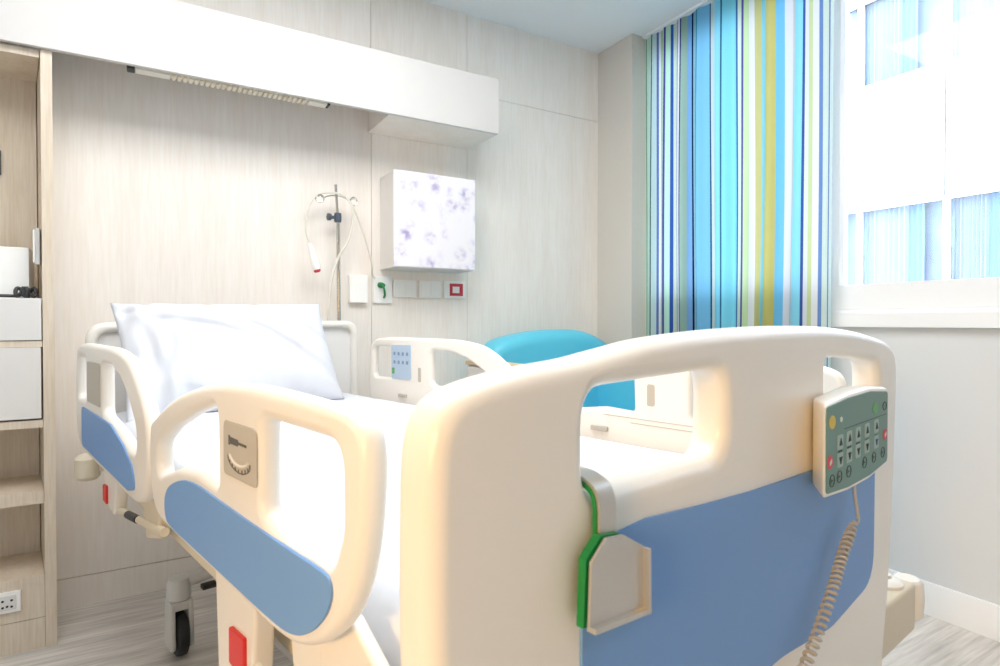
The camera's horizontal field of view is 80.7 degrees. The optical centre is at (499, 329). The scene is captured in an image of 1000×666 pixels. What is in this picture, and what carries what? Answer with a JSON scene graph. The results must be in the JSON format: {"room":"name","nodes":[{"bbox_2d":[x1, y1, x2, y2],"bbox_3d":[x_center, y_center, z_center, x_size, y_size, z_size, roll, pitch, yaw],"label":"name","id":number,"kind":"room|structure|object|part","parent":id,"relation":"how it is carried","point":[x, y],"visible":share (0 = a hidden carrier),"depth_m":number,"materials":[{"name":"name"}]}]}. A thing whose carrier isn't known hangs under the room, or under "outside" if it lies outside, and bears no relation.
{"room":"hospital room","nodes":[
{"label":"hospital room","id":0,"kind":"room"},
{"bbox_2d":[0,0,597,579],"bbox_3d":[-0.975,-0.281,2.559,4.450,2.600,0.100,0,1,-31],"label":"wall","id":1,"kind":"structure","parent":0,"point":[165,191],"depth_m":2.55,"materials":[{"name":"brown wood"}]},
{"bbox_2d":[57,556,214,610],"bbox_3d":[-1.149,0.965,2.418,3.990,0.110,0.013,0,1,-31],"label":"baseboard","id":2,"kind":"structure","parent":1,"relation":"attached to","point":[89,589],"depth_m":2.23,"materials":[{"name":"brown wood"}]},
{"bbox_2d":[0,0,498,149],"bbox_3d":[-1.411,-1.020,2.057,3.095,0.250,0.297,0,1,-31],"label":"upper cabinet","id":3,"kind":"object","parent":1,"relation":"attached to","point":[403,97],"visible":1,"depth_m":2.21,"materials":[{"name":"white laminate"}]},
{"bbox_2d":[127,65,329,107],"bbox_3d":[-0.990,-1.012,2.208,0.692,0.233,0.052,0,1,-31],"label":"wall lamp","id":4,"kind":"object","parent":3,"relation":"attached to","point":[131,69],"visible":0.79,"depth_m":2.18,"materials":[{"name":"grey plastic"}]},
{"bbox_2d":[135,67,169,79],"bbox_3d":[-1.219,-0.900,2.068,0.105,0.012,0.044,0,1,-31],"label":"diffuser","id":5,"kind":"object","parent":4,"relation":"attached to","point":[142,71],"depth_m":2.06,"materials":[{"name":"white plastic"}]},
{"bbox_2d":[307,100,326,107],"bbox_3d":[-0.732,-0.904,2.359,0.070,0.012,0.044,0,1,-31],"label":"diffuser","id":6,"kind":"object","parent":4,"relation":"attached to","point":[309,102],"depth_m":2.35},
{"bbox_3d":[-0.312,-1.019,2.724,0.522,0.229,0.277,0,1,-31],"label":"panel","id":7,"kind":"part","parent":3,"relation":"part of","materials":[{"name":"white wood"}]},
{"bbox_2d":[348,275,367,302],"bbox_3d":[-0.646,-0.183,2.681,0.083,0.125,0.028,0,1,-31],"label":"junction box","id":8,"kind":"object","parent":1,"relation":"attached to","point":[357,284],"visible":1,"depth_m":2.67,"materials":[{"name":"white plastic"}]},
{"bbox_2d":[373,276,391,302],"bbox_3d":[-0.538,-0.184,2.730,0.092,0.125,0.055,0,1,-31],"label":"socket","id":9,"kind":"object","parent":1,"relation":"attached to","point":[382,285],"visible":0.99,"depth_m":2.74,"materials":[{"name":"white plastic"}]},
{"bbox_2d":[393,280,415,296],"bbox_3d":[-0.453,-0.193,2.805,0.116,0.082,0.012,0,1,-31],"label":"wall socket","id":10,"kind":"object","parent":1,"relation":"attached to","point":[401,288],"visible":1,"depth_m":2.80,"materials":[{"name":"white plastic"}]},
{"bbox_2d":[380,169,474,272],"bbox_3d":[-0.339,-0.492,2.771,0.407,0.430,0.182,0,1,-31],"label":"wall box","id":11,"kind":"object","parent":1,"relation":"attached to","point":[427,221],"visible":1,"depth_m":2.69,"materials":[{"name":"white plastic"}]},
{"bbox_2d":[419,281,440,297],"bbox_3d":[-0.341,-0.194,2.872,0.118,0.082,0.012,0,1,-31],"label":"wall socket","id":12,"kind":"object","parent":1,"relation":"attached to","point":[427,289],"visible":1,"depth_m":2.87,"materials":[{"name":"white plastic"}]},
{"bbox_2d":[443,281,464,298],"bbox_3d":[-0.226,-0.196,2.939,0.120,0.085,0.016,0,1,-31],"label":"socket","id":13,"kind":"object","parent":1,"relation":"attached to","point":[451,289],"visible":1,"depth_m":2.93,"materials":[{"name":"white plastic"}]},
{"bbox_2d":[0,579,999,665],"bbox_3d":[0.241,1.071,0.361,4.270,0.050,5.150,0,1,-31],"label":"floor","id":14,"kind":"structure","parent":0,"point":[127,631],"depth_m":1.92,"materials":[{"name":"wood"}]},
{"bbox_2d":[0,43,56,657],"bbox_3d":[-1.912,0.069,1.781,0.938,1.919,0.280,0,1,-31],"label":"storage cabinet","id":15,"kind":"object","parent":14,"relation":"on","point":[28,554],"visible":1,"depth_m":1.90,"materials":[{"name":"brown wood"}]},
{"bbox_2d":[0,590,20,614],"bbox_3d":[-1.565,0.857,1.833,0.117,0.065,0.013,0,1,-31],"label":"power socket","id":16,"kind":"object","parent":15,"relation":"attached to","point":[10,601],"visible":1,"depth_m":1.85,"materials":[{"name":"white plastic"}]},
{"bbox_3d":[-1.912,-0.879,1.766,0.874,0.024,0.250,0,1,-31],"label":"panel","id":17,"kind":"part","parent":15,"relation":"part of","materials":[{"name":"brown wood"}]},
{"bbox_3d":[-1.998,0.068,1.882,0.833,1.919,0.018,0,1,-31],"label":"panel","id":18,"kind":"part","parent":15,"relation":"part of","materials":[{"name":"brown wood"}]},
{"bbox_2d":[0,340,41,347],"bbox_3d":[-1.909,0.048,1.774,0.876,0.020,0.258,0,1,-31],"label":"shelf","id":19,"kind":"object","parent":15,"relation":"attached to","point":[3,343],"depth_m":1.86,"materials":[{"name":"brown wood"}]},
{"bbox_3d":[-1.846,0.174,1.671,0.868,0.227,0.022,0,1,-31],"label":"door","id":20,"kind":"part","parent":15,"relation":"part of","materials":[{"name":"white laminate"}]},
{"bbox_2d":[0,298,41,303],"bbox_3d":[-1.911,-0.089,1.774,0.876,0.018,0.254,0,1,-31],"label":"countertop","id":21,"kind":"structure","parent":15,"relation":"on","point":[0,298],"depth_m":1.87,"materials":[{"name":"white laminate"}]},
{"bbox_2d":[0,246,33,297],"bbox_3d":[-1.683,-0.183,1.890,0.286,0.165,0.106,0,1,-31],"label":"storage box","id":22,"kind":"object","parent":21,"relation":"on","point":[16,263],"visible":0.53,"depth_m":1.90,"materials":[{"name":"white plastic"}]},
{"bbox_2d":[0,286,37,297],"bbox_3d":[-1.584,-0.118,1.848,0.215,0.038,0.052,0,1,-31],"label":"cable","id":23,"kind":"object","parent":21,"relation":"on","point":[26,292],"visible":1,"depth_m":1.87,"materials":[{"name":"grey plastic"}]},
{"bbox_2d":[0,418,42,429],"bbox_3d":[-1.909,0.304,1.777,0.876,0.024,0.258,0,1,-31],"label":"shelf","id":24,"kind":"object","parent":15,"relation":"attached to","point":[5,423],"depth_m":1.86,"materials":[{"name":"brown wood"}]},
{"bbox_3d":[-1.904,-0.029,1.768,0.870,0.131,0.252,0,1,-31],"label":"drawer","id":25,"kind":"part","parent":15,"relation":"part of","materials":[{"name":"white laminate"}]},
{"bbox_2d":[0,475,43,507],"bbox_3d":[-1.909,0.540,1.780,0.876,0.040,0.258,0,1,-31],"label":"shelf","id":26,"kind":"object","parent":15,"relation":"attached to","point":[15,490],"depth_m":1.89,"materials":[{"name":"brown wood"}]},
{"bbox_2d":[0,551,44,588],"bbox_3d":[-1.909,0.803,1.784,0.876,0.021,0.258,0,1,-31],"label":"shelf","id":27,"kind":"object","parent":15,"relation":"attached to","point":[18,569],"depth_m":1.93,"materials":[{"name":"brown wood"}]},
{"bbox_3d":[-1.848,0.921,1.682,0.876,0.216,0.017,0,1,-31],"label":"panel","id":28,"kind":"part","parent":15,"relation":"part of","materials":[{"name":"brown wood"}]},
{"bbox_2d":[33,228,40,264],"bbox_3d":[-1.497,-0.267,1.905,0.018,0.117,0.040,0,1,-31],"label":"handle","id":29,"kind":"object","parent":15,"relation":"attached to","point":[37,232],"visible":0.96,"depth_m":1.89,"materials":[{"name":"grey plastic"}]},
{"bbox_3d":[-1.541,0.066,2.004,0.033,1.919,0.286,-1,1,-40],"label":"panel","id":30,"kind":"part","parent":15,"relation":"part of","materials":[{"name":"brown wood"}]},
{"bbox_2d":[315,184,357,320],"bbox_3d":[-0.668,0.195,2.533,0.240,1.648,0.240,0,1,-31],"label":"pole","id":31,"kind":"object","parent":14,"relation":"on","point":[337,217],"visible":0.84,"depth_m":2.57,"materials":[{"name":"silver metal"}]},
{"bbox_3d":[-0.708,-0.486,2.570,0.032,0.040,0.031,0,1,-31],"label":"clamp knob","id":32,"kind":"part","parent":31,"relation":"part of","materials":[{"name":"blue plastic"}]},
{"bbox_2d":[305,192,374,278],"bbox_3d":[-0.684,-0.411,2.578,0.336,0.364,0.053,-1,1,-41],"label":"tube","id":33,"kind":"object","parent":31,"relation":"hanging from","point":[315,265],"visible":1,"depth_m":2.49,"materials":[{"name":"white plastic"}]},
{"bbox_2d":[327,195,353,320],"bbox_3d":[-0.694,-0.031,2.549,0.122,1.100,0.040,0,1,-11],"label":"cable","id":34,"kind":"object","parent":31,"relation":"hanging from","point":[345,196],"visible":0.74,"depth_m":2.54,"materials":[{"name":"white plastic"}]},
{"bbox_2d":[74,321,924,665],"bbox_3d":[-0.310,0.505,1.432,1.417,1.055,1.949,-1,1,-43],"label":"hospital bed","id":35,"kind":"object","parent":14,"relation":"on","point":[496,509],"visible":0.95,"depth_m":0.63,"materials":[{"name":"white plastic"}]},
{"bbox_3d":[-0.992,0.131,1.438,0.004,0.107,0.175,-1,1,-43],"label":"control plate","id":36,"kind":"part","parent":35,"relation":"part of","materials":[{"name":"beige plastic"}]},
{"bbox_3d":[-0.904,0.260,1.344,0.004,0.109,0.622,-1,1,-43],"label":"color panel","id":37,"kind":"part","parent":35,"relation":"part of","materials":[{"name":"blue plastic"}]},
{"bbox_3d":[-0.947,0.381,1.452,0.028,0.128,0.173,-1,1,-43],"label":"support arm","id":38,"kind":"part","parent":35,"relation":"part of","materials":[{"name":"white plastic"}]},
{"bbox_3d":[-0.898,0.185,1.358,0.027,0.293,0.836,-1,1,-43],"label":"rail","id":39,"kind":"part","parent":35,"relation":"part of","materials":[{"name":"white plastic"}]},
{"bbox_3d":[-0.701,0.379,1.202,0.022,0.110,0.154,-1,1,-43],"label":"support arm","id":40,"kind":"part","parent":35,"relation":"part of","materials":[{"name":"beige plastic"}]},
{"bbox_3d":[-1.013,0.863,1.860,0.064,0.029,0.068,-1,1,-43],"label":"fork crown","id":41,"kind":"part","parent":35,"relation":"part of","materials":[{"name":"grey plastic"}]},
{"bbox_3d":[-0.949,0.796,1.918,0.182,0.077,0.067,-1,1,-43],"label":"castor arm","id":42,"kind":"part","parent":35,"relation":"part of","materials":[{"name":"grey plastic"}]},
{"bbox_3d":[-0.325,0.405,1.435,0.810,0.055,1.850,-1,1,-43],"label":"deck frame","id":43,"kind":"part","parent":35,"relation":"part of","materials":[{"name":"beige plastic"}]},
{"bbox_3d":[-0.941,0.184,2.143,0.934,0.430,0.042,-1,1,-43],"label":"headboard","id":44,"kind":"part","parent":35,"relation":"part of","materials":[{"name":"white plastic"}]},
{"bbox_3d":[-0.943,0.179,2.145,0.890,0.370,0.012,-1,1,-43],"label":"headboard panel","id":45,"kind":"part","parent":35,"relation":"part of","materials":[{"name":"beige plastic"}]},
{"bbox_2d":[228,435,249,474],"bbox_3d":[-0.311,0.151,0.702,0.002,0.042,0.075,-1,1,-43],"label":"print","id":46,"kind":"object","parent":35,"relation":"on","point":[238,445],"depth_m":0.70},
{"bbox_3d":[-0.352,0.413,0.810,0.028,0.195,0.158,-1,1,-43],"label":"support arm","id":47,"kind":"part","parent":35,"relation":"part of","materials":[{"name":"white plastic"}]},
{"bbox_3d":[-0.346,0.266,0.742,0.004,0.095,0.574,-1,1,-43],"label":"color panel","id":48,"kind":"part","parent":35,"relation":"part of","materials":[{"name":"blue plastic"}]},
{"bbox_3d":[-0.355,0.194,0.771,0.027,0.262,0.743,-1,1,-43],"label":"rail","id":49,"kind":"part","parent":35,"relation":"part of","materials":[{"name":"white plastic"}]},
{"bbox_3d":[-0.326,0.822,1.494,0.280,0.080,1.530,-1,1,-43],"label":"frame","id":50,"kind":"part","parent":35,"relation":"part of","materials":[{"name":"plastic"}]},
{"bbox_3d":[-0.202,0.405,0.656,0.026,0.175,0.097,-1,1,-43],"label":"support arm","id":51,"kind":"part","parent":35,"relation":"part of","materials":[{"name":"white plastic"}]},
{"bbox_2d":[116,393,683,665],"bbox_3d":[-0.326,0.309,1.440,0.850,0.109,1.768,-1,1,-43],"label":"mattress","id":52,"kind":"object","parent":35,"relation":"on","point":[312,476],"visible":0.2,"depth_m":1.10,"materials":[{"name":"white fabric"}]},
{"bbox_2d":[110,303,343,422],"bbox_3d":[-0.859,0.085,1.925,0.672,0.352,0.235,-1,1,-42],"label":"pillow","id":53,"kind":"object","parent":52,"relation":"on","point":[182,349],"visible":0.84,"depth_m":1.84,"materials":[{"name":"white fabric"}]},
{"bbox_3d":[-0.216,0.177,1.990,0.027,0.293,0.836,-1,1,-43],"label":"rail","id":54,"kind":"part","parent":35,"relation":"part of","materials":[{"name":"white plastic"}]},
{"bbox_2d":[576,466,651,634],"bbox_3d":[0.069,0.176,0.491,0.076,0.118,0.084,-1,1,-43],"label":"holder","id":55,"kind":"object","parent":35,"relation":"hanging from","point":[614,570],"visible":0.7,"depth_m":0.46,"materials":[{"name":"beige plastic"}]},
{"bbox_3d":[0.093,0.198,0.466,0.074,0.074,0.003,-1,1,-43],"label":"plate","id":56,"kind":"part","parent":55,"relation":"part of","materials":[{"name":"beige plastic"}]},
{"bbox_3d":[0.327,0.341,0.741,1.051,0.690,0.046,-1,1,-43],"label":"footboard","id":57,"kind":"part","parent":35,"relation":"part of","materials":[{"name":"white plastic"}]},
{"bbox_3d":[0.354,0.187,1.375,0.027,0.262,0.819,-1,1,-43],"label":"rail","id":58,"kind":"part","parent":35,"relation":"part of","materials":[{"name":"white plastic"}]},
{"bbox_3d":[0.343,0.300,0.722,0.761,0.270,0.005,-1,1,-43],"label":"color panel","id":59,"kind":"part","parent":35,"relation":"part of","materials":[{"name":"blue plastic"}]},
{"bbox_2d":[797,386,887,665],"bbox_3d":[0.410,0.343,0.765,0.465,0.518,0.052,-1,1,-40],"label":"control panel","id":60,"kind":"object","parent":35,"relation":"hanging from","point":[850,423],"visible":1,"depth_m":0.78,"materials":[{"name":"white plastic"}]},
{"bbox_3d":[0.383,0.405,0.737,0.389,0.393,0.044,-1,1,-37],"label":"coiled cord","id":61,"kind":"part","parent":60,"relation":"part of","materials":[{"name":"beige plastic"}]},
{"bbox_3d":[0.696,0.546,1.107,0.262,0.094,0.073,-1,1,-39],"label":"bumper arm","id":62,"kind":"part","parent":35,"relation":"part of","materials":[{"name":"beige plastic"}]},
{"bbox_2d":[465,329,634,410],"bbox_3d":[0.423,0.511,2.647,0.960,1.012,1.003,0,1,-31],"label":"armchair","id":63,"kind":"object","parent":14,"relation":"on","point":[525,347],"visible":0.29,"depth_m":2.88,"materials":[{"name":"blue leather"}]},
{"bbox_3d":[0.032,0.543,2.424,0.050,0.755,0.640,0,1,-31],"label":"armrest","id":64,"kind":"part","parent":63,"relation":"part of","materials":[{"name":"white laminate"}]},
{"bbox_3d":[0.254,0.364,3.006,0.879,0.727,0.210,0,1,-31],"label":"backrest","id":65,"kind":"part","parent":63,"relation":"part of","materials":[{"name":"teal leather"}]},
{"bbox_3d":[0.775,0.510,2.768,0.170,0.692,0.850,0,1,-31],"label":"armrest","id":66,"kind":"part","parent":63,"relation":"part of","materials":[{"name":"teal plastic"}]},
{"bbox_2d":[421,0,702,53],"bbox_3d":[0.318,-1.580,0.374,4.450,0.050,5.150,0,1,-31],"label":"ceiling","id":67,"kind":"structure","parent":0,"point":[594,26],"depth_m":2.99,"materials":[{"name":"white paint"}]},
{"bbox_2d":[642,0,713,39],"bbox_3d":[1.084,-1.576,2.703,0.040,0.014,1.165,0,1,-31],"label":"track","id":68,"kind":"object","parent":67,"relation":"attached to","point":[691,10],"visible":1,"depth_m":2.98,"materials":[{"name":"white plastic"}]},
{"bbox_2d":[645,0,833,367],"bbox_3d":[1.050,-0.356,2.771,0.052,2.425,1.040,0,1,-31],"label":"curtain","id":69,"kind":"object","parent":68,"relation":"hanging from","point":[739,93],"visible":0.65,"depth_m":2.67,"materials":[{"name":"fabric"}]},
{"bbox_2d":[598,33,644,344],"bbox_3d":[0.833,-0.292,3.423,0.460,2.600,0.292,0,1,-31],"label":"wall pier","id":70,"kind":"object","parent":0,"point":[621,66],"visible":0.36,"depth_m":3.24,"materials":[{"name":"white paint"}]},
{"bbox_2d":[831,327,999,604],"bbox_3d":[2.129,-0.265,1.249,0.140,2.600,4.770,0,1,-31],"label":"wall","id":71,"kind":"structure","parent":0,"point":[945,529],"depth_m":2.06,"materials":[{"name":"white paint"}]},
{"bbox_2d":[888,569,999,641],"bbox_3d":[2.064,0.976,1.225,0.012,0.118,4.770,0,1,-31],"label":"baseboard","id":72,"kind":"structure","parent":71,"relation":"attached to","point":[973,614],"depth_m":2.02,"materials":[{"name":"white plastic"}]},
{"label":"outside","id":73,"kind":"structure","parent":0,"visible":0},
{"bbox_3d":[18.296,10.016,11.030,37.400,0.200,60.000,0,1,-31],"label":"ground","id":74,"kind":"structure","parent":73,"visible":0},
{"bbox_2d":[831,0,999,327],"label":"window","id":75,"kind":"structure","parent":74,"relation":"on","point":[924,136],"depth_m":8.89,"materials":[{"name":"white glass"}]},
{"bbox_2d":[866,5,873,85],"bbox_3d":[6.065,-4.567,9.574,0.049,1.500,0.220,0,1,-31],"label":"curtain","id":76,"kind":"object","parent":75,"relation":"hanging from","point":[869,8],"depth_m":9.59,"materials":[{"name":"white fabric"}]},
{"bbox_2d":[868,0,902,84],"bbox_3d":[6.130,-4.565,9.387,0.060,1.500,0.486,0,1,-31],"label":"curtain","id":77,"kind":"object","parent":75,"relation":"hanging from","point":[885,51],"depth_m":9.39,"materials":[{"name":"white fabric"}]},
{"bbox_2d":[867,205,908,283],"bbox_3d":[6.159,-1.225,9.379,0.060,1.520,0.601,0,1,-31],"label":"curtain","id":78,"kind":"object","parent":75,"relation":"hanging from","point":[887,229],"depth_m":9.38,"materials":[{"name":"white fabric"}]},
{"bbox_2d":[902,0,917,73],"bbox_3d":[6.345,-4.562,9.105,0.049,1.500,0.220,0,1,-31],"label":"curtain","id":79,"kind":"object","parent":75,"relation":"hanging from","point":[910,7],"depth_m":9.12,"materials":[{"name":"fabric"}]},
{"bbox_3d":[1.525,-0.042,2.217,0.150,0.070,2.488,0,1,-31],"label":"sill","id":80,"kind":"part","parent":75,"relation":"part of","materials":[{"name":"white plastic"}]},
{"bbox_2d":[909,203,924,281],"bbox_3d":[6.404,-1.221,9.047,0.049,1.520,0.220,0,1,-31],"label":"curtain","id":81,"kind":"object","parent":75,"relation":"hanging from","point":[916,211],"depth_m":9.07,"materials":[{"name":"fabric"}]},
{"bbox_2d":[954,193,989,278],"bbox_3d":[6.731,-1.213,8.419,0.060,1.520,0.405,0,1,-31],"label":"curtain","id":82,"kind":"object","parent":75,"relation":"hanging from","point":[971,230],"depth_m":8.42,"materials":[{"name":"white fabric"}]},
{"bbox_2d":[956,0,999,55],"bbox_3d":[6.805,-4.551,8.254,0.060,1.500,0.694,0,1,-31],"label":"curtain","id":83,"kind":"object","parent":75,"relation":"hanging from","point":[977,21],"depth_m":8.34,"materials":[{"name":"white fabric"}]},
{"bbox_2d":[989,191,999,276],"bbox_3d":[6.926,-1.210,8.171,0.049,1.520,0.220,0,1,-31],"label":"curtain","id":84,"kind":"object","parent":75,"relation":"hanging from","point":[994,197],"depth_m":8.20,"materials":[{"name":"fabric"}]}
]}

